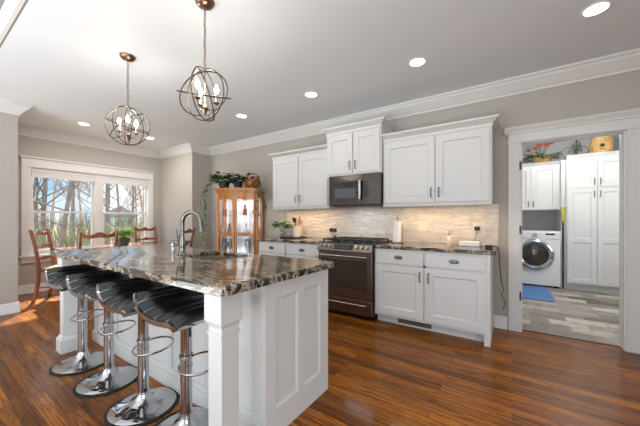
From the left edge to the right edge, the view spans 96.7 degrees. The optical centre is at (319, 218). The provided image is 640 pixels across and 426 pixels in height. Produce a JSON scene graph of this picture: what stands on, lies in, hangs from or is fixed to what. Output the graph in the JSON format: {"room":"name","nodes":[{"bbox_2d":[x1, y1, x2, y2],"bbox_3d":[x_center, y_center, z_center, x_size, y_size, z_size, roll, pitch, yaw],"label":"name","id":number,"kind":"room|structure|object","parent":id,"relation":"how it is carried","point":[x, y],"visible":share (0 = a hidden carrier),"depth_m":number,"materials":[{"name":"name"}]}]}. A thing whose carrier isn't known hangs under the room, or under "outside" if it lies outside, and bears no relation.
{"room":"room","nodes":[
{"label":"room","id":0,"kind":"room"},
{"bbox_2d":[0,112,17,303],"bbox_3d":[-6.153,-0.630,1.543,1.223,3.700,6.073,0,0,34],"label":"wall","id":1,"kind":"structure","parent":0,"point":[8,122],"depth_m":3.65,"materials":[{"name":"grey paint"}]},
{"bbox_2d":[0,282,48,315],"bbox_3d":[-3.742,1.151,5.096,1.245,0.137,3.260,0,0,34],"label":"baseboard","id":2,"kind":"structure","parent":1,"relation":"attached to","point":[14,307],"depth_m":3.72,"materials":[{"name":"white wood"}]},
{"bbox_2d":[0,0,28,47],"bbox_3d":[-0.069,-1.990,0.703,10.100,0.979,0.112,0,0,34],"label":"wall","id":3,"kind":"structure","parent":0,"point":[1,1],"depth_m":2.23,"materials":[{"name":"grey paint"}]},
{"bbox_2d":[0,0,25,43],"bbox_3d":[-0.106,-1.603,0.647,9.900,0.205,0.023,0,0,34],"label":"trim","id":4,"kind":"structure","parent":3,"relation":"attached to","point":[10,9],"depth_m":2.17,"materials":[{"name":"white paint"}]},
{"bbox_2d":[18,135,160,285],"bbox_3d":[-4.328,-0.140,5.448,0.120,2.720,2.682,0,0,34],"label":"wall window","id":5,"kind":"structure","parent":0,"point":[27,146],"depth_m":5.17,"materials":[{"name":"grey paint"}]},
{"bbox_2d":[19,155,154,263],"bbox_3d":[-4.288,-0.148,5.458,0.175,1.747,2.080,0,0,34],"label":"window","id":6,"kind":"structure","parent":5,"relation":"attached to","point":[28,163],"depth_m":5.15,"materials":[{"name":"white wood"}]},
{"bbox_2d":[31,169,147,186],"bbox_3d":[-4.282,-0.762,5.469,0.052,0.134,1.817,0,0,34],"label":"window shade","id":7,"kind":"object","parent":5,"relation":"attached to","point":[38,173],"visible":1,"depth_m":5.25,"materials":[{"name":"white fabric"}]},
{"bbox_2d":[161,152,210,248],"bbox_3d":[-2.964,-0.140,6.269,1.223,2.720,0.445,0,0,34],"label":"wall","id":8,"kind":"structure","parent":0,"point":[184,177],"depth_m":6.00,"materials":[{"name":"grey paint"}]},
{"bbox_2d":[0,0,639,149],"bbox_3d":[-0.428,-1.550,2.919,9.415,0.100,3.360,0,0,34],"label":"ceiling","id":9,"kind":"structure","parent":0,"point":[61,58],"depth_m":2.61,"materials":[{"name":"white paint"}]},
{"bbox_2d":[76,122,90,125],"bbox_3d":[-3.740,-1.497,4.504,0.180,0.006,0.180,0,0,34],"label":"recessed light","id":10,"kind":"object","parent":9,"relation":"in","point":[79,123],"visible":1,"depth_m":4.49,"materials":[{"name":"white plastic"}]},
{"bbox_2d":[105,52,149,145],"bbox_3d":[-1.773,-1.090,2.624,0.343,0.819,0.351,0,0,-35],"label":"orb pendant","id":11,"kind":"object","parent":9,"relation":"hanging from","point":[125,56],"visible":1,"depth_m":2.61,"materials":[{"name":"gold metal"}]},
{"bbox_2d":[176,0,230,121],"bbox_3d":[-0.795,-1.090,1.963,0.343,0.819,0.351,0,0,14],"label":"orb pendant","id":12,"kind":"object","parent":9,"relation":"hanging from","point":[206,5],"visible":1,"depth_m":1.95,"materials":[{"name":"gold metal"}]},
{"bbox_2d":[235,114,247,117],"bbox_3d":[-1.142,-1.497,4.149,0.180,0.006,0.180,0,0,34],"label":"recessed light","id":13,"kind":"object","parent":9,"relation":"in","point":[236,115],"visible":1,"depth_m":4.12,"materials":[{"name":"white plastic"}]},
{"bbox_2d":[304,91,318,97],"bbox_3d":[-0.105,-1.497,3.437,0.180,0.006,0.180,0,0,34],"label":"recessed light","id":14,"kind":"object","parent":9,"relation":"in","point":[310,94],"visible":1,"depth_m":3.43,"materials":[{"name":"white plastic"}]},
{"bbox_2d":[408,57,426,66],"bbox_3d":[0.933,-1.497,2.724,0.180,0.006,0.180,0,0,34],"label":"recessed light","id":15,"kind":"object","parent":9,"relation":"in","point":[418,61],"visible":1,"depth_m":2.72,"materials":[{"name":"white plastic"}]},
{"bbox_2d":[579,0,613,17],"bbox_3d":[1.974,-1.497,2.034,0.180,0.006,0.180,0,0,34],"label":"recessed light","id":16,"kind":"object","parent":9,"relation":"in","point":[597,8],"visible":1,"depth_m":2.02,"materials":[{"name":"white plastic"}]},
{"bbox_2d":[0,283,639,425],"bbox_3d":[-0.281,1.245,1.456,11.295,0.050,12.500,0,0,34],"label":"floor","id":17,"kind":"structure","parent":0,"point":[381,373],"depth_m":2.23,"materials":[{"name":"brown wood"}]},
{"bbox_2d":[29,229,56,301],"bbox_3d":[-4.069,0.693,4.442,0.559,1.065,0.469,0,0,-18],"label":"dining chair","id":18,"kind":"object","parent":17,"relation":"on","point":[38,258],"visible":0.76,"depth_m":4.22,"materials":[{"name":"brown wood"}]},
{"bbox_2d":[45,264,103,376],"bbox_3d":[-1.990,0.814,2.393,0.466,0.813,0.414,0,0,34],"label":"bar stool","id":19,"kind":"object","parent":17,"relation":"on","point":[84,361],"visible":0.56,"depth_m":2.37,"materials":[{"name":"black metal"}]},
{"bbox_2d":[47,264,101,288],"bbox_3d":[-1.989,0.466,2.392,0.420,0.119,0.380,0,0,34],"label":"seat cushion","id":20,"kind":"object","parent":19,"relation":"on","point":[56,276],"depth_m":2.37,"materials":[{"name":"black leather"}]},
{"bbox_2d":[77,230,117,264],"bbox_3d":[-3.141,0.693,3.918,0.559,1.065,0.469,0,0,34],"label":"dining chair","id":21,"kind":"object","parent":17,"relation":"on","point":[81,235],"visible":0.21,"depth_m":3.74,"materials":[{"name":"brown wood"}]},
{"bbox_2d":[66,270,137,397],"bbox_3d":[-1.571,0.814,2.129,0.466,0.813,0.414,0,0,32],"label":"bar stool","id":22,"kind":"object","parent":17,"relation":"on","point":[112,379],"visible":0.67,"depth_m":2.10,"materials":[{"name":"black metal"}]},
{"bbox_2d":[69,270,129,297],"bbox_3d":[-1.569,0.466,2.128,0.420,0.119,0.380,0,0,32],"label":"seat cushion","id":23,"kind":"object","parent":22,"relation":"on","point":[81,285],"depth_m":2.10,"materials":[{"name":"black leather"}]},
{"bbox_2d":[54,241,187,302],"bbox_3d":[-3.297,0.840,4.856,1.060,0.760,1.680,0,0,34],"label":"dining table","id":24,"kind":"object","parent":17,"relation":"on","point":[155,242],"visible":0.24,"depth_m":4.88,"materials":[{"name":"brown wood"}]},
{"bbox_2d":[110,227,136,245],"bbox_3d":[-3.390,0.303,4.883,0.405,0.314,0.406,0,0,34],"label":"potted succulent","id":25,"kind":"object","parent":24,"relation":"on","point":[123,240],"visible":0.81,"depth_m":4.84,"materials":[{"name":"green plant"}]},
{"bbox_2d":[117,238,129,245],"bbox_3d":[-3.392,0.395,4.895,0.160,0.130,0.160,0,0,34],"label":"pot","id":26,"kind":"object","parent":25,"relation":"on","point":[121,241],"depth_m":4.85,"materials":[{"name":"black ceramic"}]},
{"bbox_2d":[96,277,178,425],"bbox_3d":[-1.129,0.814,1.836,0.466,0.813,0.414,0,0,35],"label":"bar stool","id":27,"kind":"object","parent":17,"relation":"on","point":[145,406],"visible":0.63,"depth_m":1.81,"materials":[{"name":"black metal"}]},
{"bbox_2d":[99,277,164,312],"bbox_3d":[-1.128,0.466,1.835,0.420,0.119,0.380,0,0,35],"label":"seat cushion","id":28,"kind":"object","parent":27,"relation":"on","point":[114,296],"depth_m":1.80,"materials":[{"name":"black leather"}]},
{"bbox_2d":[133,226,157,242],"bbox_3d":[-3.448,0.693,5.802,0.559,1.065,0.469,0,0,34],"label":"dining chair","id":29,"kind":"object","parent":17,"relation":"on","point":[136,239],"visible":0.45,"depth_m":5.93,"materials":[{"name":"brown wood"}]},
{"bbox_2d":[133,285,207,425],"bbox_3d":[-0.751,0.814,1.623,0.466,0.813,0.414,0,0,34],"label":"bar stool","id":30,"kind":"object","parent":17,"relation":"on","point":[173,308],"visible":0.73,"depth_m":1.60,"materials":[{"name":"black leather"}]},
{"bbox_2d":[137,285,203,327],"bbox_3d":[-0.749,0.466,1.622,0.420,0.119,0.380,0,0,34],"label":"seat cushion","id":31,"kind":"object","parent":30,"relation":"on","point":[171,306],"depth_m":1.54,"materials":[{"name":"black leather"}]},
{"bbox_2d":[177,227,194,246],"bbox_3d":[-2.616,0.693,5.134,0.559,1.065,0.469,0,0,5],"label":"dining chair","id":32,"kind":"object","parent":17,"relation":"on","point":[192,231],"visible":0.27,"depth_m":5.21,"materials":[{"name":"brown wood"}]},
{"bbox_2d":[56,257,327,425],"bbox_3d":[-1.184,0.782,2.353,2.405,0.876,0.948,0,0,34],"label":"kitchen island","id":33,"kind":"object","parent":17,"relation":"on","point":[266,359],"visible":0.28,"depth_m":1.69,"materials":[{"name":"white wood"}]},
{"bbox_2d":[50,244,333,296],"bbox_3d":[-1.216,0.325,2.353,2.560,0.038,0.960,0,0,34],"label":"island countertop","id":34,"kind":"structure","parent":33,"relation":"on","point":[154,262],"depth_m":1.87,"materials":[{"name":"stone"}]},
{"bbox_2d":[170,240,176,251],"bbox_3d":[-1.333,0.249,2.613,0.114,0.113,0.048,0,0,34],"label":"soap dispenser","id":35,"kind":"object","parent":34,"relation":"on","point":[173,241],"visible":0.98,"depth_m":2.62,"materials":[{"name":"silver metal"}]},
{"bbox_2d":[176,210,205,253],"bbox_3d":[-1.123,0.114,2.457,0.302,0.384,0.072,0,0,18],"label":"gooseneck faucet","id":36,"kind":"object","parent":34,"relation":"on","point":[182,244],"visible":1,"depth_m":2.46,"materials":[{"name":"silver metal"}]},
{"bbox_2d":[195,255,235,260],"bbox_3d":[-0.875,0.448,2.358,0.586,0.205,0.376,0,0,34],"label":"undermount sink","id":37,"kind":"object","parent":34,"relation":"in","point":[213,258],"visible":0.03,"depth_m":2.61,"materials":[{"name":"silver metal"}]},
{"bbox_2d":[214,187,264,253],"bbox_3d":[-1.431,0.347,5.010,0.800,1.745,0.468,0,0,6],"label":"curio cabinet","id":38,"kind":"object","parent":17,"relation":"on","point":[234,199],"visible":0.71,"depth_m":4.98,"materials":[{"name":"brown wood"}]},
{"bbox_2d":[198,171,239,247],"bbox_3d":[-1.764,-0.139,5.023,0.682,1.336,0.516,0,0,6],"label":"pothos","id":39,"kind":"object","parent":38,"relation":"on","point":[222,184],"visible":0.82,"depth_m":4.93,"materials":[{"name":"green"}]},
{"bbox_2d":[218,181,229,187],"bbox_3d":[-1.690,-0.585,5.022,0.200,0.120,0.200,0,0,6],"label":"pot","id":40,"kind":"object","parent":39,"relation":"on","point":[226,185],"depth_m":4.95,"materials":[{"name":"black"}]},
{"bbox_2d":[222,205,226,214],"bbox_3d":[-1.686,-0.158,5.042,0.086,0.185,0.078,0,0,6],"label":"figurine","id":41,"kind":"object","parent":38,"relation":"on","point":[224,206],"visible":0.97,"depth_m":5.02,"materials":[{"name":"red ceramic"}]},
{"bbox_2d":[227,223,231,232],"bbox_3d":[-1.597,0.168,5.032,0.086,0.185,0.078,0,0,6],"label":"figurine","id":42,"kind":"object","parent":38,"relation":"on","point":[229,228],"visible":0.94,"depth_m":5.01,"materials":[{"name":"red ceramic"}]},
{"bbox_2d":[225,172,245,187],"bbox_3d":[-1.443,-0.661,4.956,0.476,0.271,0.474,0,0,6],"label":"ivy plant","id":43,"kind":"object","parent":38,"relation":"on","point":[237,183],"visible":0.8,"depth_m":4.90,"materials":[{"name":"green plant"}]},
{"bbox_2d":[226,198,259,253],"bbox_3d":[-1.409,0.320,5.220,0.660,1.400,0.004,0,0,6],"label":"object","id":44,"kind":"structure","parent":38,"relation":"attached to","point":[241,220],"depth_m":5.22,"materials":[{"name":"clear glass"}]},
{"bbox_2d":[243,205,246,214],"bbox_3d":[-1.318,-0.158,5.003,0.086,0.185,0.078,0,0,6],"label":"figurine","id":45,"kind":"object","parent":38,"relation":"on","point":[244,206],"visible":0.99,"depth_m":4.98,"materials":[{"name":"red ceramic"}]},
{"bbox_2d":[244,223,247,232],"bbox_3d":[-1.298,0.168,5.001,0.086,0.185,0.078,0,0,6],"label":"figurine","id":46,"kind":"object","parent":38,"relation":"on","point":[245,227],"visible":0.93,"depth_m":4.98,"materials":[{"name":"white ceramic"}]},
{"bbox_2d":[244,173,266,219],"bbox_3d":[-1.133,-0.384,4.893,0.311,0.821,0.502,0,0,-41],"label":"potted plant","id":47,"kind":"object","parent":38,"relation":"on","point":[250,182],"visible":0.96,"depth_m":4.84,"materials":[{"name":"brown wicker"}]},
{"bbox_2d":[244,173,260,187],"bbox_3d":[-1.175,-0.660,4.958,0.290,0.270,0.287,0,0,6],"label":"basket","id":48,"kind":"object","parent":47,"relation":"on","point":[249,182],"depth_m":4.85,"materials":[{"name":"orange wicker"}]},
{"bbox_2d":[259,241,318,259],"bbox_3d":[-0.318,0.782,4.348,1.157,0.876,0.666,0,0,34],"label":"base cabinet","id":49,"kind":"object","parent":17,"relation":"on","point":[296,250],"visible":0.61,"depth_m":4.07,"materials":[{"name":"white wood"}]},
{"bbox_2d":[257,236,322,243],"bbox_3d":[-0.323,0.325,4.362,1.184,0.038,0.629,0,0,34],"label":"countertop","id":50,"kind":"structure","parent":49,"relation":"on","point":[307,240],"depth_m":4.18,"materials":[{"name":"stone"}]},
{"bbox_2d":[271,220,294,236],"bbox_3d":[-0.604,0.166,4.647,0.416,0.281,0.438,0,0,34],"label":"potted herb","id":51,"kind":"object","parent":50,"relation":"on","point":[287,225],"visible":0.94,"depth_m":4.60,"materials":[{"name":"green plant"}]},
{"bbox_2d":[280,236,305,238],"bbox_3d":[-0.429,0.299,4.548,0.424,0.014,0.424,0,0,34],"label":"serving tray","id":52,"kind":"object","parent":50,"relation":"on","point":[284,237],"visible":0.85,"depth_m":4.51,"materials":[{"name":"black"}]},
{"bbox_2d":[293,226,300,236],"bbox_3d":[-0.367,0.207,4.567,0.134,0.180,0.134,0,0,34],"label":"utensil crock","id":53,"kind":"object","parent":52,"relation":"on","point":[296,229],"visible":0.96,"depth_m":4.51,"materials":[{"name":"beige ceramic"}]},
{"bbox_2d":[317,236,391,320],"bbox_3d":[0.458,0.742,3.773,0.768,0.957,0.723,0,0,34],"label":"gas range","id":54,"kind":"object","parent":17,"relation":"on","point":[351,280],"visible":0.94,"depth_m":3.48,"materials":[{"name":"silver metal"}]},
{"bbox_2d":[319,240,391,244],"bbox_3d":[0.480,0.305,3.805,0.768,0.020,0.645,0,0,34],"label":"cooktop","id":55,"kind":"object","parent":54,"relation":"in","point":[333,242],"depth_m":3.57,"materials":[{"name":"black metal"}]},
{"bbox_2d":[375,248,493,346],"bbox_3d":[1.289,0.782,3.264,1.175,0.876,0.666,0,0,34],"label":"base cabinet","id":56,"kind":"object","parent":17,"relation":"on","point":[441,292],"visible":0.98,"depth_m":2.98,"materials":[{"name":"white wood"}]},
{"bbox_2d":[398,318,430,328],"bbox_3d":[1.056,1.167,3.191,0.370,0.065,0.009,0,0,34],"label":"floor register","id":57,"kind":"object","parent":56,"relation":"attached to","point":[400,321],"depth_m":3.19,"materials":[{"name":"black metal"}]},
{"bbox_2d":[374,241,497,254],"bbox_3d":[1.312,0.325,3.258,1.221,0.038,0.629,0,0,34],"label":"countertop","id":58,"kind":"structure","parent":56,"relation":"on","point":[433,247],"depth_m":3.03,"materials":[{"name":"stone"}]},
{"bbox_2d":[391,217,403,243],"bbox_3d":[0.972,0.141,3.567,0.150,0.331,0.150,0,0,34],"label":"paper towel holder","id":59,"kind":"object","parent":58,"relation":"on","point":[397,225],"visible":0.99,"depth_m":3.52,"materials":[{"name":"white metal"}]},
{"bbox_2d":[446,231,452,245],"bbox_3d":[1.489,0.225,3.278,0.073,0.163,0.073,0,0,-11],"label":"soap bottle","id":60,"kind":"object","parent":58,"relation":"on","point":[449,240],"visible":1,"depth_m":3.25,"materials":[{"name":"beige ceramic"}]},
{"bbox_2d":[459,241,480,246],"bbox_3d":[1.673,0.279,3.172,0.205,0.055,0.130,0,0,34],"label":"box","id":61,"kind":"object","parent":58,"relation":"on","point":[461,243],"visible":0.96,"depth_m":3.12,"materials":[{"name":"white plastic"}]},
{"bbox_2d":[485,245,505,308],"bbox_3d":[1.901,0.638,3.033,0.344,0.725,0.115,0,0,-28],"label":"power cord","id":62,"kind":"object","parent":58,"relation":"hanging from","point":[486,246],"visible":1,"depth_m":2.98,"materials":[{"name":"black plastic"}]},
{"bbox_2d":[522,285,554,302],"bbox_3d":[3.486,1.213,4.699,0.520,0.014,1.030,0,0,34],"label":"floor mat","id":63,"kind":"object","parent":17,"relation":"on","point":[528,292],"visible":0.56,"depth_m":4.59,"materials":[{"name":"blue fabric"}]},
{"bbox_2d":[522,230,560,287],"bbox_3d":[4.054,0.720,5.363,0.680,1.000,0.733,0,0,34],"label":"washing machine","id":64,"kind":"object","parent":17,"relation":"on","point":[541,249],"visible":0.8,"depth_m":5.05,"materials":[{"name":"white metal"}]},
{"bbox_2d":[557,160,565,288],"bbox_3d":[4.419,0.095,5.218,0.062,2.250,0.595,0,0,34],"label":"filler panel","id":65,"kind":"object","parent":17,"relation":"on","point":[562,162],"visible":0.64,"depth_m":4.98,"materials":[{"name":"white wood"}]},
{"bbox_2d":[561,207,565,288],"bbox_3d":[4.225,0.510,4.936,0.070,1.420,0.050,0,0,34],"label":"broom","id":66,"kind":"object","parent":17,"relation":"on","point":[563,209],"visible":1,"depth_m":4.93,"materials":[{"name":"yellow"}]},
{"bbox_2d":[563,150,618,294],"bbox_3d":[4.726,0.070,4.928,0.770,2.300,0.732,0,0,34],"label":"pantry cabinet","id":67,"kind":"object","parent":17,"relation":"on","point":[592,179],"visible":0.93,"depth_m":4.69,"materials":[{"name":"white wood"}]},
{"bbox_2d":[561,140,588,156],"bbox_3d":[4.451,-1.240,4.964,0.173,0.320,0.326,0,0,-30],"label":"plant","id":68,"kind":"object","parent":67,"relation":"on","point":[575,149],"visible":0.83,"depth_m":4.94,"materials":[{"name":"green plant"}]},
{"bbox_2d":[570,140,581,154],"bbox_3d":[4.457,-1.240,4.954,0.164,0.320,0.183,0,0,-42],"label":"greenery","id":69,"kind":"object","parent":68,"relation":"on","point":[575,149],"depth_m":4.94,"materials":[{"name":"green plant"}]},
{"bbox_2d":[589,136,614,152],"bbox_3d":[4.737,-1.266,4.783,0.316,0.372,0.328,0,0,34],"label":"basket","id":70,"kind":"object","parent":67,"relation":"on","point":[605,143],"visible":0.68,"depth_m":4.68,"materials":[{"name":"wicker"}]},
{"bbox_2d":[211,70,639,328],"bbox_3d":[0.979,-0.140,3.936,8.222,2.720,0.100,0,0,34],"label":"wall","id":71,"kind":"structure","parent":0,"point":[619,92],"depth_m":3.17,"materials":[{"name":"grey paint"}]},
{"bbox_2d":[268,144,340,209],"bbox_3d":[-0.265,-0.598,4.474,1.142,0.900,0.398,0,0,34],"label":"upper cabinet","id":72,"kind":"object","parent":71,"relation":"attached to","point":[300,181],"visible":0.96,"depth_m":4.29,"materials":[{"name":"white wood"}]},
{"bbox_2d":[0,48,639,158],"bbox_3d":[-0.455,-1.425,2.878,9.175,0.150,3.259,0,0,34],"label":"crown molding","id":73,"kind":"structure","parent":71,"relation":"attached to","point":[625,61],"depth_m":3.62,"materials":[{"name":"white wood"}]},
{"bbox_2d":[321,117,396,178],"bbox_3d":[0.525,-0.903,3.904,0.920,0.677,0.458,0,0,34],"label":"upper cabinet","id":74,"kind":"object","parent":71,"relation":"attached to","point":[353,148],"visible":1,"depth_m":3.71,"materials":[{"name":"white wood"}]},
{"bbox_2d":[329,172,382,206],"bbox_3d":[0.542,-0.376,3.899,0.760,0.414,0.428,0,0,34],"label":"microwave","id":75,"kind":"object","parent":74,"relation":"attached to","point":[366,189],"visible":1,"depth_m":3.73,"materials":[{"name":"silver metal"}]},
{"bbox_2d":[287,204,498,245],"bbox_3d":[0.715,0.069,4.048,3.095,0.468,0.009,0,0,34],"label":"backsplash","id":76,"kind":"structure","parent":71,"relation":"attached to","point":[374,222],"depth_m":3.75,"materials":[{"name":"tile"}]},
{"bbox_2d":[418,222,427,230],"bbox_3d":[1.313,0.100,3.634,0.116,0.120,0.008,0,0,34],"label":"outlet plate","id":77,"kind":"object","parent":76,"relation":"attached to","point":[422,226],"visible":1,"depth_m":3.63,"materials":[{"name":"beige plastic"}]},
{"bbox_2d":[473,222,484,232],"bbox_3d":[1.835,0.100,3.281,0.116,0.120,0.008,0,0,34],"label":"outlet plate","id":78,"kind":"object","parent":76,"relation":"attached to","point":[481,225],"visible":0.98,"depth_m":3.27,"materials":[{"name":"beige plastic"}]},
{"bbox_2d":[381,114,499,206],"bbox_3d":[1.387,-0.598,3.359,1.233,0.900,0.398,0,0,34],"label":"upper cabinet","id":79,"kind":"object","parent":71,"relation":"attached to","point":[452,163],"visible":1,"depth_m":3.19,"materials":[{"name":"white wood"}]},
{"bbox_2d":[494,315,506,329],"bbox_3d":[2.010,1.151,3.167,0.128,0.137,0.022,0,0,34],"label":"baseboard","id":80,"kind":"structure","parent":71,"relation":"attached to","point":[500,322],"depth_m":3.16,"materials":[{"name":"white wood"}]},
{"bbox_2d":[505,108,639,353],"bbox_3d":[2.512,0.117,2.867,1.090,2.207,0.176,0,0,34],"label":"door frame","id":81,"kind":"structure","parent":71,"relation":"in","point":[625,124],"depth_m":2.69,"materials":[{"name":"white wood"}]},
{"bbox_2d":[474,226,479,240],"bbox_3d":[1.778,0.176,3.228,0.055,0.171,0.142,0,0,34],"label":"power adapter","id":82,"kind":"object","parent":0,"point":[476,228],"visible":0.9,"depth_m":3.26,"materials":[{"name":"black plastic"}]},
{"bbox_2d":[522,135,618,230],"bbox_3d":[4.539,-0.140,5.563,3.300,2.720,0.100,0,0,34],"label":"wall","id":83,"kind":"structure","parent":0,"point":[531,220],"depth_m":5.55,"materials":[{"name":"grey paint"}]},
{"bbox_2d":[522,161,559,210],"bbox_3d":[4.069,-0.593,5.481,0.811,0.875,0.552,0,0,34],"label":"wall cabinet","id":84,"kind":"object","parent":83,"relation":"attached to","point":[540,180],"visible":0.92,"depth_m":5.21,"materials":[{"name":"white wood"}]},
{"bbox_2d":[522,142,563,162],"bbox_3d":[4.096,-1.222,5.283,0.698,0.384,0.638,0,0,34],"label":"flower basket","id":85,"kind":"object","parent":84,"relation":"on","point":[536,158],"visible":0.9,"depth_m":5.22,"materials":[{"name":"wicker"}]},
{"bbox_2d":[531,156,550,162],"bbox_3d":[4.133,-1.085,5.318,0.300,0.110,0.300,0,0,34],"label":"basket","id":86,"kind":"object","parent":85,"relation":"on","point":[538,159],"depth_m":5.22,"materials":[{"name":"wicker"}]},
{"bbox_2d":[522,329,621,347],"bbox_3d":[2.539,1.217,2.913,0.783,0.006,0.030,0,0,34],"label":"trim","id":87,"kind":"structure","parent":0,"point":[522,329],"depth_m":2.88,"materials":[{"name":"brown wood"}]},
{"label":"outside","id":88,"kind":"structure","parent":0,"visible":0},
{"bbox_2d":[46,225,140,248],"bbox_3d":[-27.704,1.835,24.733,60.000,1.056,90.000,0,0,34],"label":"ground","id":89,"kind":"structure","parent":88,"point":[138,225],"depth_m":29.18,"materials":[{"name":"green plant"}]},
{"bbox_2d":[33,177,47,248],"bbox_3d":[-15.361,-4.212,15.753,8.570,13.397,6.758,0,0,-40],"label":"bare tree","id":90,"kind":"object","parent":89,"relation":"on","point":[45,188],"visible":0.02,"depth_m":15.89,"materials":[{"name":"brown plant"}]},
{"bbox_2d":[33,178,72,247],"bbox_3d":[-8.128,-3.551,9.973,6.384,12.338,6.000,0,0,34],"label":"bare tree","id":91,"kind":"object","parent":89,"relation":"on","point":[63,224],"visible":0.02,"depth_m":10.19,"materials":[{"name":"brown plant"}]},
{"bbox_2d":[33,177,78,242],"bbox_3d":[-14.997,-3.503,15.295,5.996,11.887,7.604,0,0,-37],"label":"bare tree","id":92,"kind":"object","parent":89,"relation":"on","point":[35,204],"visible":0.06,"depth_m":15.16,"materials":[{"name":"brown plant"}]},
{"bbox_2d":[39,179,81,244],"bbox_3d":[-16.846,-4.333,18.808,7.122,13.492,4.878,0,0,-11],"label":"bare tree","id":93,"kind":"object","parent":89,"relation":"on","point":[72,204],"visible":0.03,"depth_m":18.84,"materials":[{"name":"plant"}]},
{"bbox_2d":[49,179,83,230],"bbox_3d":[-26.073,-6.512,29.449,7.547,16.605,5.992,0,0,26],"label":"bare tree","id":94,"kind":"object","parent":89,"relation":"on","point":[54,194],"visible":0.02,"depth_m":29.16,"materials":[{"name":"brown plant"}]},
{"bbox_2d":[48,180,90,203],"bbox_3d":[-18.811,-5.882,21.953,7.391,16.261,5.868,0,0,31],"label":"bare tree","id":95,"kind":"object","parent":89,"relation":"on","point":[48,180],"visible":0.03,"depth_m":21.56,"materials":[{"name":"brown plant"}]},
{"bbox_2d":[64,182,105,231],"bbox_3d":[-21.326,-4.578,26.057,4.727,13.098,5.954,0,0,27],"label":"bare tree","id":96,"kind":"object","parent":89,"relation":"on","point":[79,193],"visible":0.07,"depth_m":25.08,"materials":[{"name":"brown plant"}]},
{"bbox_2d":[34,204,144,248],"bbox_3d":[-12.877,0.331,23.910,26.498,4.267,23.444,0,0,34],"label":"brushwood","id":97,"kind":"object","parent":89,"relation":"on","point":[79,226],"visible":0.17,"depth_m":18.34,"materials":[{"name":"plant"}]},
{"bbox_2d":[73,182,114,244],"bbox_3d":[-14.597,-4.001,18.822,6.668,12.632,4.567,0,0,-21],"label":"bare tree","id":98,"kind":"object","parent":89,"relation":"on","point":[107,190],"visible":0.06,"depth_m":18.90,"materials":[{"name":"brown plant"}]},
{"bbox_2d":[79,183,109,230],"bbox_3d":[-24.341,-4.775,32.482,8.643,13.512,6.816,0,0,-4],"label":"bare tree","id":99,"kind":"object","parent":89,"relation":"on","point":[86,183],"visible":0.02,"depth_m":32.68,"materials":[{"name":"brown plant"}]},
{"bbox_2d":[53,180,143,237],"bbox_3d":[-8.044,-2.100,10.693,4.142,9.342,4.711,0,0,-28],"label":"bare tree","id":100,"kind":"object","parent":89,"relation":"on","point":[132,188],"visible":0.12,"depth_m":10.66,"materials":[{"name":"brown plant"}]},
{"bbox_2d":[90,206,138,225],"bbox_3d":[-37.422,0.170,51.803,4.600,5.100,6.600,0,0,34],"label":"house","id":101,"kind":"structure","parent":89,"relation":"on","point":[116,207],"depth_m":50.58,"materials":[{"name":"grey"}]},
{"bbox_2d":[111,185,142,212],"bbox_3d":[-14.053,-4.270,22.016,4.667,12.932,5.878,0,0,-9],"label":"bare tree","id":102,"kind":"object","parent":89,"relation":"on","point":[141,201],"visible":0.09,"depth_m":21.29,"materials":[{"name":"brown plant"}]},
{"bbox_2d":[125,187,139,224],"bbox_3d":[-23.753,-3.635,36.840,5.815,11.015,3.983,0,0,45],"label":"bare tree","id":103,"kind":"object","parent":89,"relation":"on","point":[135,187],"visible":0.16,"depth_m":37.07,"materials":[{"name":"plant"}]},
{"bbox_2d":[131,187,142,228],"bbox_3d":[-18.208,-4.492,28.151,6.587,13.059,8.353,0,0,-37],"label":"bare tree","id":104,"kind":"object","parent":89,"relation":"on","point":[133,202],"visible":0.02,"depth_m":27.93,"materials":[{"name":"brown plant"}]},
{"bbox_2d":[141,188,144,241],"bbox_3d":[-9.053,-4.038,13.543,6.560,13.306,6.909,0,0,-39],"label":"bare tree","id":105,"kind":"object","parent":89,"relation":"on","point":[143,215],"visible":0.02,"depth_m":13.53,"materials":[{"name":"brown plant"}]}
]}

